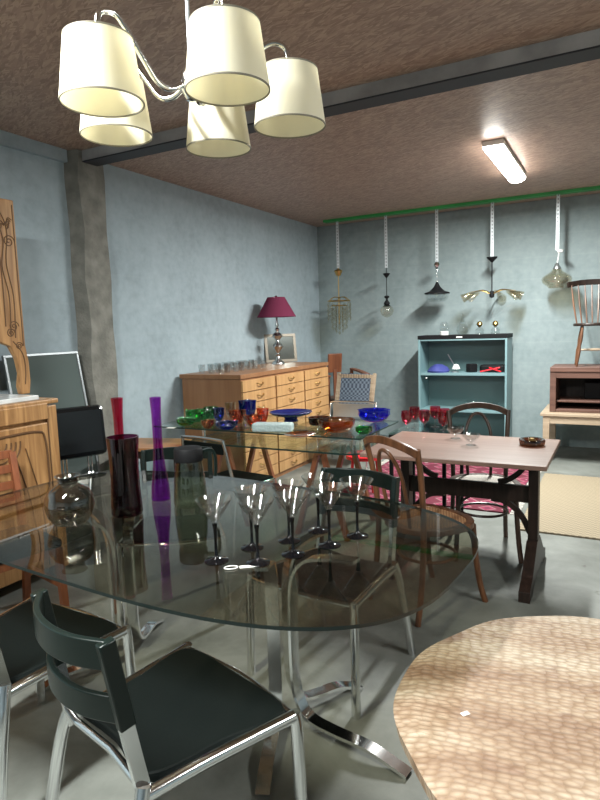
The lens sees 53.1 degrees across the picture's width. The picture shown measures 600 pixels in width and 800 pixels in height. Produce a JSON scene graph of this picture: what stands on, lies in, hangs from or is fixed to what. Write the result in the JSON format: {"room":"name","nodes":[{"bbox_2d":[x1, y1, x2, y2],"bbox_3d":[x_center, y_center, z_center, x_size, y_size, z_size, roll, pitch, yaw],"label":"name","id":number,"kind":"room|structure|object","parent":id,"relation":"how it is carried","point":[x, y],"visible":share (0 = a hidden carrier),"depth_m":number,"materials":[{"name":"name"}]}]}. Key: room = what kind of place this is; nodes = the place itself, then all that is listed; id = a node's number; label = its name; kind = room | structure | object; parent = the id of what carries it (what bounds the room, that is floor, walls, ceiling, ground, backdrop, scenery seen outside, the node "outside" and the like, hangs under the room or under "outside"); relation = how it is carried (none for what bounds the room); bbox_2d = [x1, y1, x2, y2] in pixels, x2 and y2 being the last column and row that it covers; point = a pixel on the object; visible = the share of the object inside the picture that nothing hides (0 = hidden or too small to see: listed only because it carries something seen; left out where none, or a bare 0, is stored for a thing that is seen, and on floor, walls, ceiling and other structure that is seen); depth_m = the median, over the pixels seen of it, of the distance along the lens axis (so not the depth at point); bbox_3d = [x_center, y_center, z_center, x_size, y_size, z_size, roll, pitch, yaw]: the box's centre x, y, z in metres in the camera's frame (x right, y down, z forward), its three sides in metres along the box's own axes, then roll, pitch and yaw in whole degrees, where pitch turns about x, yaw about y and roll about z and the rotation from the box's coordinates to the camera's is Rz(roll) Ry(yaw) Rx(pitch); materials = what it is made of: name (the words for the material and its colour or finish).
{"room":"second-hand shop","nodes":[
{"label":"second-hand shop","id":0,"kind":"room"},
{"bbox_2d":[0,145,320,497],"bbox_3d":[-2.501,-0.292,3.555,0.200,2.900,11.500,2,8,28],"label":"wall","id":1,"kind":"structure","parent":0,"point":[193,273],"depth_m":5.61,"materials":[{"name":"blue paint"}]},
{"bbox_2d":[0,130,67,162],"bbox_3d":[-3.459,-1.425,1.429,0.043,0.090,7.150,2,8,28],"label":"trim","id":2,"kind":"structure","parent":1,"relation":"attached to","point":[7,139],"depth_m":4.29,"materials":[{"name":"grey metal"}]},
{"bbox_2d":[64,149,120,518],"bbox_3d":[-1.627,-0.473,4.839,0.128,2.900,0.326,2,8,28],"label":"column","id":3,"kind":"structure","parent":1,"relation":"attached to","point":[84,182],"depth_m":4.73,"materials":[{"name":"concrete"}]},
{"bbox_2d":[0,0,599,226],"bbox_3d":[1.159,-1.655,1.409,8.800,0.080,12.100,2,8,28],"label":"ceiling","id":4,"kind":"structure","parent":0,"point":[426,151],"depth_m":3.83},
{"bbox_2d":[58,0,325,158],"bbox_3d":[-0.283,-1.158,1.555,0.681,0.851,0.642,-2,7,0],"label":"chandelier","id":5,"kind":"object","parent":4,"relation":"hanging from","point":[226,70],"visible":1,"depth_m":1.47,"materials":[{"name":"beige fabric"}]},
{"bbox_2d":[323,185,599,223],"bbox_3d":[3.237,-2.254,6.350,6.600,0.030,0.100,2,8,28],"label":"trim","id":6,"kind":"structure","parent":4,"relation":"attached to","point":[592,188],"depth_m":6.99,"materials":[{"name":"green paint"}]},
{"bbox_2d":[336,222,338,267],"bbox_3d":[0.492,-2.029,7.851,0.035,0.592,0.006,2,8,28],"label":"strap hanger","id":7,"kind":"object","parent":6,"relation":"hanging from","point":[337,226],"visible":1,"depth_m":7.85,"materials":[{"name":"white metal"}]},
{"bbox_2d":[384,216,387,267],"bbox_3d":[1.081,-1.987,7.542,0.035,0.640,0.006,2,8,28],"label":"strap hanger","id":8,"kind":"object","parent":6,"relation":"hanging from","point":[385,217],"visible":1,"depth_m":7.54,"materials":[{"name":"white metal"}]},
{"bbox_2d":[380,268,393,314],"bbox_3d":[1.101,-1.359,7.616,0.176,0.625,0.176,2,8,28],"label":"globe pendant","id":9,"kind":"object","parent":8,"relation":"hanging from","point":[386,303],"visible":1,"depth_m":7.60,"materials":[{"name":"black metal"}]},
{"bbox_2d":[435,209,437,261],"bbox_3d":[1.650,-1.979,7.237,0.035,0.620,0.006,2,8,28],"label":"strap hanger","id":10,"kind":"object","parent":6,"relation":"hanging from","point":[436,210],"visible":1,"depth_m":7.24,"materials":[{"name":"white metal"}]},
{"bbox_2d":[425,262,449,301],"bbox_3d":[1.668,-1.433,7.303,0.300,0.481,0.300,2,8,28],"label":"bell pendant","id":11,"kind":"object","parent":10,"relation":"hanging from","point":[436,289],"visible":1,"depth_m":7.26,"materials":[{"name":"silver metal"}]},
{"bbox_2d":[490,202,493,256],"bbox_3d":[2.221,-1.965,6.934,0.035,0.612,0.006,2,8,28],"label":"strap hanger","id":12,"kind":"object","parent":6,"relation":"hanging from","point":[492,204],"visible":1,"depth_m":6.93,"materials":[{"name":"white metal"}]},
{"bbox_2d":[461,256,516,300],"bbox_3d":[2.236,-1.401,6.953,0.678,0.514,0.592,-4,7,-14],"label":"lamp","id":13,"kind":"object","parent":12,"relation":"hanging from","point":[491,259],"visible":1,"depth_m":6.99,"materials":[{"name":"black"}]},
{"bbox_2d":[556,194,559,249],"bbox_3d":[2.838,-1.954,6.605,0.035,0.596,0.006,2,8,28],"label":"strap hanger","id":14,"kind":"object","parent":6,"relation":"hanging from","point":[558,195],"visible":1,"depth_m":6.60,"materials":[{"name":"white metal"}]},
{"bbox_2d":[541,249,572,288],"bbox_3d":[2.854,-1.456,6.664,0.324,0.416,0.324,2,8,28],"label":"glass pendant","id":15,"kind":"object","parent":14,"relation":"hanging from","point":[556,266],"visible":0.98,"depth_m":6.63,"materials":[{"name":"clear glass"}]},
{"bbox_2d":[482,138,525,182],"bbox_3d":[1.778,-2.038,5.173,0.160,0.089,1.240,2,8,28],"label":"ceiling light","id":16,"kind":"object","parent":4,"relation":"attached to","point":[498,150],"visible":1,"depth_m":4.94,"materials":[{"name":"white plastic"}]},
{"bbox_2d":[0,433,599,799],"bbox_3d":[1.254,1.322,1.763,8.800,0.120,12.100,2,8,28],"label":"floor","id":17,"kind":"structure","parent":0,"point":[178,578],"depth_m":3.10,"materials":[{"name":"concrete"}]},
{"bbox_2d":[0,198,68,588],"bbox_3d":[-2.123,0.032,3.146,0.549,2.329,1.630,2,8,28],"label":"buffet","id":18,"kind":"object","parent":17,"relation":"on","point":[28,423],"visible":0.88,"depth_m":3.63,"materials":[{"name":"brown wood"}]},
{"bbox_2d":[0,450,69,606],"bbox_3d":[-1.543,0.749,3.097,0.504,0.885,0.434,4,9,41],"label":"slatted chair","id":19,"kind":"object","parent":17,"relation":"on","point":[22,545],"visible":0.96,"depth_m":3.12,"materials":[{"name":"brown wood"}]},
{"bbox_2d":[1,351,109,545],"bbox_3d":[-1.754,0.350,4.385,0.242,1.385,0.640,2,8,28],"label":"leaning mirror","id":20,"kind":"object","parent":17,"relation":"on","point":[58,375],"visible":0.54,"depth_m":4.44,"materials":[{"name":"silver metal"}]},
{"bbox_2d":[0,597,135,799],"bbox_3d":[-0.977,0.879,2.068,0.589,0.836,0.602,2,8,30],"label":"dining chair","id":21,"kind":"object","parent":17,"relation":"on","point":[23,664],"visible":0.74,"depth_m":2.10,"materials":[{"name":"silver metal"}]},
{"bbox_2d":[56,405,122,566],"bbox_3d":[-1.440,0.564,4.102,0.445,1.004,0.525,-7,9,-38],"label":"chair","id":22,"kind":"object","parent":17,"relation":"on","point":[81,429],"visible":0.8,"depth_m":4.15,"materials":[{"name":"black"}]},
{"bbox_2d":[122,438,200,523],"bbox_3d":[-1.100,0.658,4.726,0.550,0.648,0.420,0,7,14],"label":"side table","id":23,"kind":"object","parent":17,"relation":"on","point":[144,443],"visible":0.24,"depth_m":4.68,"materials":[{"name":"orange wood"}]},
{"bbox_2d":[30,587,306,799],"bbox_3d":[-0.387,0.907,1.669,0.602,0.836,0.589,-8,9,-44],"label":"dining chair","id":24,"kind":"object","parent":17,"relation":"on","point":[186,712],"visible":1,"depth_m":1.59,"materials":[{"name":"black"}]},
{"bbox_2d":[116,446,231,625],"bbox_3d":[-0.688,0.721,3.315,0.589,0.836,0.602,-3,7,-6],"label":"dining chair","id":25,"kind":"object","parent":17,"relation":"on","point":[152,531],"visible":0.82,"depth_m":3.27,"materials":[{"name":"silver metal"}]},
{"bbox_2d":[181,435,278,559],"bbox_3d":[-0.487,0.614,4.198,0.444,0.806,0.517,3,8,37],"label":"chair","id":26,"kind":"object","parent":17,"relation":"on","point":[231,485],"visible":0.83,"depth_m":4.06,"materials":[{"name":"silver metal"}]},
{"bbox_2d":[0,471,478,796],"bbox_3d":[-0.440,0.856,2.499,2.252,0.738,1.282,3,8,33],"label":"dining table","id":27,"kind":"object","parent":17,"relation":"on","point":[290,628],"visible":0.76,"depth_m":2.23,"materials":[{"name":"clear glass"}]},
{"bbox_2d":[44,474,94,526],"bbox_3d":[-0.943,0.406,2.451,0.196,0.199,0.196,-2,7,0],"label":"glass jar","id":28,"kind":"object","parent":27,"relation":"on","point":[80,474],"visible":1,"depth_m":2.43,"materials":[{"name":"clear glass"}]},
{"bbox_2d":[106,434,142,517],"bbox_3d":[-0.742,0.320,2.543,0.134,0.335,0.134,-2,7,0],"label":"vase","id":29,"kind":"object","parent":27,"relation":"on","point":[123,456],"visible":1,"depth_m":2.50,"materials":[{"name":"glass"}]},
{"bbox_2d":[149,396,170,498],"bbox_3d":[-0.648,0.223,2.743,0.088,0.475,0.088,-2,7,0],"label":"vase","id":30,"kind":"object","parent":27,"relation":"on","point":[155,396],"visible":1,"depth_m":2.75,"materials":[{"name":"purple glass"}]},
{"bbox_2d":[173,445,217,506],"bbox_3d":[-0.465,0.333,2.664,0.200,0.262,0.148,-4,7,-17],"label":"glass jug","id":31,"kind":"object","parent":27,"relation":"on","point":[184,454],"visible":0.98,"depth_m":2.61,"materials":[{"name":"black glass"}]},
{"bbox_2d":[195,499,230,564],"bbox_3d":[-0.282,0.432,1.994,0.122,0.214,0.122,-2,7,0],"label":"cocktail glass","id":32,"kind":"object","parent":27,"relation":"on","point":[216,559],"visible":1,"depth_m":1.99,"materials":[{"name":"black"}]},
{"bbox_2d":[195,499,230,520],"bbox_3d":[-0.284,0.367,1.986,0.122,0.084,0.122,-2,7,0],"label":"bowl","id":33,"kind":"object","parent":32,"relation":"on","point":[230,499],"depth_m":1.98,"materials":[{"name":"clear glass"}]},
{"bbox_2d":[224,565,256,569],"bbox_3d":[-0.194,0.540,1.943,0.106,0.004,0.029,-3,7,-8],"label":"price tag","id":34,"kind":"object","parent":27,"relation":"on","point":[243,566],"visible":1,"depth_m":1.94,"materials":[{"name":"white paper"}]},
{"bbox_2d":[234,484,266,551],"bbox_3d":[-0.172,0.415,2.103,0.122,0.214,0.122,-8,9,-40],"label":"cocktail glass","id":35,"kind":"object","parent":27,"relation":"on","point":[251,547],"visible":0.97,"depth_m":2.10,"materials":[{"name":"black"}]},
{"bbox_2d":[234,484,266,509],"bbox_3d":[-0.174,0.351,2.095,0.122,0.084,0.122,-8,9,-40],"label":"bowl","id":36,"kind":"object","parent":35,"relation":"on","point":[248,484],"depth_m":2.09,"materials":[{"name":"clear glass"}]},
{"bbox_2d":[237,500,273,567],"bbox_3d":[-0.141,0.431,1.964,0.122,0.214,0.122,-1,7,10],"label":"cocktail glass","id":37,"kind":"object","parent":27,"relation":"on","point":[259,562],"visible":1,"depth_m":1.96,"materials":[{"name":"black"}]},
{"bbox_2d":[237,500,273,523],"bbox_3d":[-0.143,0.366,1.956,0.122,0.084,0.122,-1,7,10],"label":"bowl","id":38,"kind":"object","parent":37,"relation":"on","point":[273,500],"depth_m":1.94,"materials":[{"name":"clear glass"}]},
{"bbox_2d":[270,479,303,544],"bbox_3d":[-0.042,0.404,2.163,0.122,0.214,0.122,-6,8,-30],"label":"cocktail glass","id":39,"kind":"object","parent":27,"relation":"on","point":[284,540],"visible":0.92,"depth_m":2.16,"materials":[{"name":"black"}]},
{"bbox_2d":[270,479,303,503],"bbox_3d":[-0.044,0.339,2.155,0.122,0.084,0.122,-6,8,-30],"label":"bowl","id":40,"kind":"object","parent":39,"relation":"on","point":[281,479],"depth_m":2.15,"materials":[{"name":"clear glass"}]},
{"bbox_2d":[273,489,308,558],"bbox_3d":[-0.027,0.419,2.029,0.122,0.214,0.122,1,7,19],"label":"cocktail glass","id":41,"kind":"object","parent":27,"relation":"on","point":[289,554],"visible":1,"depth_m":2.02,"materials":[{"name":"black"}]},
{"bbox_2d":[273,489,308,514],"bbox_3d":[-0.029,0.355,2.021,0.122,0.084,0.122,1,7,19],"label":"bowl","id":42,"kind":"object","parent":41,"relation":"on","point":[282,489],"depth_m":2.01,"materials":[{"name":"clear glass"}]},
{"bbox_2d":[301,476,332,534],"bbox_3d":[0.068,0.389,2.257,0.122,0.214,0.122,-4,7,-20],"label":"cocktail glass","id":43,"kind":"object","parent":27,"relation":"on","point":[318,530],"visible":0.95,"depth_m":2.25,"materials":[{"name":"black"}]},
{"bbox_2d":[311,482,345,548],"bbox_3d":[0.101,0.406,2.103,0.122,0.214,0.122,2,8,29],"label":"cocktail glass","id":44,"kind":"object","parent":27,"relation":"on","point":[329,544],"visible":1,"depth_m":2.10,"materials":[{"name":"black"}]},
{"bbox_2d":[340,475,371,539],"bbox_3d":[0.208,0.393,2.187,0.122,0.214,0.122,-3,7,-11],"label":"cocktail glass","id":45,"kind":"object","parent":27,"relation":"on","point":[357,535],"visible":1,"depth_m":2.19,"materials":[{"name":"black"}]},
{"bbox_2d":[179,362,329,490],"bbox_3d":[-0.382,0.199,6.477,0.737,1.100,1.865,2,8,28],"label":"dresser","id":46,"kind":"object","parent":17,"relation":"on","point":[289,385],"visible":0.73,"depth_m":5.92,"materials":[{"name":"brown wood"}]},
{"bbox_2d":[257,295,295,363],"bbox_3d":[-0.264,-0.809,6.914,0.450,0.790,0.450,-2,7,0],"label":"table lamp","id":47,"kind":"object","parent":46,"relation":"on","point":[273,307],"visible":1,"depth_m":6.78,"materials":[{"name":"purple fabric"}]},
{"bbox_2d":[264,333,296,362],"bbox_3d":[-0.235,-0.630,7.281,0.400,0.344,0.076,-4,7,-20],"label":"picture frame","id":48,"kind":"object","parent":46,"relation":"on","point":[288,352],"visible":0.92,"depth_m":7.29,"materials":[{"name":"brown"}]},
{"bbox_2d":[153,413,398,541],"bbox_3d":[-0.193,0.568,4.784,1.830,0.765,0.850,2,8,28],"label":"display table","id":49,"kind":"object","parent":17,"relation":"on","point":[321,452],"visible":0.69,"depth_m":4.63,"materials":[{"name":"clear glass"}]},
{"bbox_2d":[176,417,195,425],"bbox_3d":[-0.906,0.174,4.793,0.157,0.060,0.163,-2,7,0],"label":"bowl","id":50,"kind":"object","parent":49,"relation":"on","point":[182,421],"visible":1,"depth_m":4.75,"materials":[{"name":"green glass"}]},
{"bbox_2d":[184,408,211,421],"bbox_3d":[-0.841,0.132,4.983,0.249,0.095,0.220,-6,8,-34],"label":"bowl","id":51,"kind":"object","parent":49,"relation":"on","point":[201,414],"visible":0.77,"depth_m":4.92,"materials":[{"name":"green glass"}]},
{"bbox_2d":[203,406,216,418],"bbox_3d":[-0.762,0.108,5.138,0.133,0.100,0.128,1,7,21],"label":"bowl","id":52,"kind":"object","parent":49,"relation":"on","point":[205,407],"visible":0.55,"depth_m":5.10,"materials":[{"name":"green glass"}]},
{"bbox_2d":[212,407,223,420],"bbox_3d":[-0.677,0.119,4.977,0.096,0.110,0.100,4,9,42],"label":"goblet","id":53,"kind":"object","parent":49,"relation":"on","point":[218,412],"visible":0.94,"depth_m":4.94,"materials":[{"name":"blue glass"}]},
{"bbox_2d":[215,420,238,429],"bbox_3d":[-0.561,0.194,4.536,0.179,0.060,0.186,-1,7,8],"label":"bowl","id":54,"kind":"object","parent":49,"relation":"on","point":[225,424],"visible":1,"depth_m":4.49,"materials":[{"name":"blue glass"}]},
{"bbox_2d":[238,399,255,420],"bbox_3d":[-0.435,0.084,4.975,0.122,0.165,0.122,4,9,40],"label":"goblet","id":55,"kind":"object","parent":49,"relation":"on","point":[250,405],"visible":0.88,"depth_m":4.94,"materials":[{"name":"blue glass"}]},
{"bbox_2d":[252,422,293,431],"bbox_3d":[-0.199,0.198,4.402,0.300,0.060,0.110,0,7,14],"label":"dish","id":56,"kind":"object","parent":49,"relation":"on","point":[257,426],"visible":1,"depth_m":4.36,"materials":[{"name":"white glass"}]},
{"bbox_2d":[269,409,311,421],"bbox_3d":[-0.074,0.131,4.852,0.350,0.078,0.350,-2,7,0],"label":"platter","id":57,"kind":"object","parent":49,"relation":"on","point":[290,415],"visible":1,"depth_m":4.87,"materials":[{"name":"blue glass"}]},
{"bbox_2d":[285,434,314,437],"bbox_3d":[0.000,0.241,4.164,0.220,0.017,0.220,-2,7,0],"label":"plate","id":58,"kind":"object","parent":49,"relation":"on","point":[303,436],"visible":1,"depth_m":4.09,"materials":[{"name":"orange glass"}]},
{"bbox_2d":[308,415,329,425],"bbox_3d":[0.145,0.161,4.608,0.170,0.062,0.170,-2,7,0],"label":"bowl","id":59,"kind":"object","parent":49,"relation":"on","point":[313,420],"visible":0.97,"depth_m":4.55,"materials":[{"name":"brown glass"}]},
{"bbox_2d":[318,417,354,432],"bbox_3d":[0.265,0.181,4.314,0.268,0.085,0.258,-2,7,0],"label":"fruit bowl","id":60,"kind":"object","parent":49,"relation":"on","point":[328,430],"visible":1,"depth_m":4.29,"materials":[{"name":"orange glass"}]},
{"bbox_2d":[355,425,372,434],"bbox_3d":[0.443,0.211,4.160,0.124,0.050,0.113,-2,7,0],"label":"fruit bowl","id":61,"kind":"object","parent":49,"relation":"on","point":[363,430],"visible":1,"depth_m":4.12,"materials":[{"name":"green glass"}]},
{"bbox_2d":[357,407,390,421],"bbox_3d":[0.584,0.120,4.715,0.261,0.090,0.264,-2,7,0],"label":"fruit bowl","id":62,"kind":"object","parent":49,"relation":"on","point":[374,414],"visible":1,"depth_m":4.63,"materials":[{"name":"blue glass"}]},
{"bbox_2d":[245,467,415,719],"bbox_3d":[0.145,0.773,2.654,0.589,0.836,0.602,3,8,37],"label":"dining chair","id":63,"kind":"object","parent":17,"relation":"on","point":[346,586],"visible":0.91,"depth_m":2.62,"materials":[{"name":"silver metal"}]},
{"bbox_2d":[316,401,377,469],"bbox_3d":[0.522,0.373,6.571,0.564,0.679,0.508,1,7,22],"label":"chair","id":64,"kind":"object","parent":17,"relation":"on","point":[339,409],"visible":0.59,"depth_m":6.70,"materials":[{"name":"silver metal"}]},
{"bbox_2d":[327,353,369,441],"bbox_3d":[0.551,-0.043,8.056,0.631,1.151,0.545,-4,7,-18],"label":"wooden armchair","id":65,"kind":"object","parent":17,"relation":"on","point":[334,366],"visible":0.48,"depth_m":8.18,"materials":[{"name":"brown wood"}]},
{"bbox_2d":[331,373,376,449],"bbox_3d":[0.609,0.152,7.331,0.530,0.940,0.434,3,8,34],"label":"chair","id":66,"kind":"object","parent":17,"relation":"on","point":[349,387],"visible":0.71,"depth_m":7.40,"materials":[{"name":"blue fabric"}]},
{"bbox_2d":[363,435,487,626],"bbox_3d":[0.658,0.630,3.228,0.564,0.955,0.457,-6,8,-32],"label":"bentwood chair","id":67,"kind":"object","parent":17,"relation":"on","point":[413,522],"visible":0.87,"depth_m":3.12,"materials":[{"name":"brown wood"}]},
{"bbox_2d":[389,423,463,510],"bbox_3d":[0.977,0.572,4.586,0.420,0.720,0.560,2,8,28],"label":"side table","id":68,"kind":"object","parent":17,"relation":"on","point":[458,428],"visible":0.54,"depth_m":4.70,"materials":[{"name":"green glass"}]},
{"bbox_2d":[337,459,541,514],"bbox_3d":[1.381,0.770,5.806,1.641,0.012,1.713,2,8,28],"label":"rug","id":69,"kind":"object","parent":17,"relation":"on","point":[435,467],"visible":0.21,"depth_m":5.60,"materials":[{"name":"carpet"}]},
{"bbox_2d":[346,450,377,492],"bbox_3d":[0.593,0.652,5.488,0.340,0.333,0.340,-2,7,0],"label":"stool","id":70,"kind":"object","parent":69,"relation":"on","point":[361,459],"visible":0.36,"depth_m":5.42,"materials":[{"name":"red plastic"}]},
{"bbox_2d":[360,431,560,603],"bbox_3d":[1.001,0.657,3.690,1.030,0.761,0.785,2,8,28],"label":"trestle table","id":71,"kind":"object","parent":17,"relation":"on","point":[485,451],"visible":0.8,"depth_m":3.54,"materials":[{"name":"laminate"}]},
{"bbox_2d":[519,437,544,446],"bbox_3d":[1.394,0.249,3.605,0.152,0.043,0.152,-2,7,0],"label":"ashtray","id":72,"kind":"object","parent":71,"relation":"on","point":[523,441],"visible":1,"depth_m":3.56,"materials":[{"name":"brown glass"}]},
{"bbox_2d":[418,333,512,436],"bbox_3d":[2.001,-0.109,7.294,1.050,1.368,0.387,2,8,28],"label":"bookcase","id":73,"kind":"object","parent":17,"relation":"on","point":[448,390],"depth_m":7.39,"materials":[{"name":"teal paint"}]},
{"bbox_2d":[439,323,448,334],"bbox_3d":[1.755,-0.870,7.298,0.116,0.157,0.116,-2,7,0],"label":"glass lantern","id":74,"kind":"object","parent":73,"relation":"on","point":[441,332],"visible":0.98,"depth_m":7.26,"materials":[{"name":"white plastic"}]},
{"bbox_2d":[447,354,459,371],"bbox_3d":[1.870,-0.450,7.295,0.155,0.223,0.100,-2,7,0],"label":"desk lamp","id":75,"kind":"object","parent":73,"relation":"on","point":[455,366],"visible":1,"depth_m":7.28,"materials":[{"name":"silver metal"}]},
{"bbox_2d":[466,363,476,371],"bbox_3d":[2.071,-0.387,7.240,0.100,0.100,0.100,-4,7,-17],"label":"box","id":76,"kind":"object","parent":73,"relation":"on","point":[472,367],"visible":1,"depth_m":7.20,"materials":[{"name":"black"}]},
{"bbox_2d":[480,367,500,371],"bbox_3d":[2.240,-0.356,7.046,0.246,0.066,0.068,2,8,28],"label":"pruning shears","id":77,"kind":"object","parent":73,"relation":"on","point":[490,368],"visible":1,"depth_m":7.03,"materials":[{"name":"red plastic"}]},
{"bbox_2d":[480,364,504,371],"bbox_3d":[2.312,-0.381,7.181,0.300,0.085,0.140,2,8,28],"label":"case","id":78,"kind":"object","parent":73,"relation":"on","point":[484,366],"visible":0.65,"depth_m":7.13,"materials":[{"name":"black"}]},
{"bbox_2d":[446,402,523,563],"bbox_3d":[1.212,0.523,3.986,0.457,0.955,0.564,-1,7,9],"label":"bentwood chair","id":79,"kind":"object","parent":17,"relation":"on","point":[488,477],"visible":0.61,"depth_m":4.10,"materials":[{"name":"wood"}]},
{"bbox_2d":[393,616,599,799],"bbox_3d":[0.830,1.051,1.532,1.155,0.500,1.148,-2,7,0],"label":"round table","id":80,"kind":"object","parent":17,"relation":"on","point":[529,686],"visible":1,"depth_m":1.55,"materials":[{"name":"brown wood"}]},
{"bbox_2d":[460,711,469,715],"bbox_3d":[0.426,0.809,1.548,0.022,0.001,0.014,-5,7,-23],"label":"paper scrap","id":81,"kind":"object","parent":80,"relation":"on","point":[464,713],"visible":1,"depth_m":1.55,"materials":[{"name":"white paper"}]},
{"bbox_2d":[520,473,599,539],"bbox_3d":[2.743,0.855,4.729,1.700,0.012,1.780,2,8,28],"label":"jute rug","id":82,"kind":"object","parent":17,"relation":"on","point":[569,504],"visible":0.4,"depth_m":4.82,"materials":[{"name":"beige wicker"}]},
{"bbox_2d":[540,404,599,438],"bbox_3d":[3.491,0.379,6.344,1.700,0.530,0.800,2,8,28],"label":"bench","id":83,"kind":"object","parent":17,"relation":"on","point":[550,419],"visible":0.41,"depth_m":6.29,"materials":[{"name":"brown wood"}]},
{"bbox_2d":[549,364,599,412],"bbox_3d":[3.444,-0.121,6.267,1.500,0.480,0.520,2,8,28],"label":"media cabinet","id":84,"kind":"object","parent":83,"relation":"on","point":[567,381],"visible":1,"depth_m":6.41,"materials":[{"name":"brown wood"}]},
{"bbox_2d":[556,396,599,402],"bbox_3d":[3.457,0.006,6.300,1.380,0.020,0.420,2,8,28],"label":"shelf","id":85,"kind":"object","parent":84,"relation":"attached to","point":[577,399],"depth_m":6.42,"materials":[{"name":"brown wood"}]},
{"bbox_2d":[567,279,599,366],"bbox_3d":[3.113,-0.826,6.347,0.511,0.922,0.480,0,7,17],"label":"chair","id":86,"kind":"object","parent":84,"relation":"on","point":[591,282],"visible":1,"depth_m":6.48,"materials":[{"name":"brown wood"}]},
{"bbox_2d":[584,381,599,398],"bbox_3d":[3.243,-0.106,6.445,0.340,0.180,0.180,2,8,28],"label":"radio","id":87,"kind":"object","parent":84,"relation":"on","point":[591,388],"visible":1,"depth_m":6.41,"materials":[{"name":"black"}]},
{"bbox_2d":[317,193,599,447],"bbox_3d":[3.949,-0.873,6.705,8.600,2.900,0.200,2,8,28],"label":"wall","id":88,"kind":"structure","parent":0,"point":[540,319],"depth_m":7.48,"materials":[{"name":"blue paint"}]},
{"bbox_2d":[327,268,350,332],"bbox_3d":[0.516,-1.300,7.938,0.330,0.878,0.321,2,8,28],"label":"crystal chandelier","id":89,"kind":"object","parent":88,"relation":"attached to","point":[338,271],"visible":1,"depth_m":7.90,"materials":[{"name":"gold metal"}]},
{"bbox_3d":[4.914,-0.061,-0.385,0.200,2.900,11.500,2,8,28],"label":"wall","id":90,"kind":"structure","parent":0,"visible":0},
{"bbox_2d":[82,28,599,160],"bbox_3d":[1.937,-1.760,2.738,8.080,0.076,0.142,2,8,28],"label":"ceiling beam","id":91,"kind":"structure","parent":90,"relation":"attached to","point":[591,38],"depth_m":3.29,"materials":[{"name":"metal"}]},
{"bbox_2d":[82,45,599,165],"bbox_3d":[1.940,-1.718,2.748,8.080,0.010,0.151,2,8,28],"label":"ceiling beam","id":92,"kind":"structure","parent":90,"relation":"attached to","point":[591,53],"depth_m":3.38,"materials":[{"name":"black metal"}]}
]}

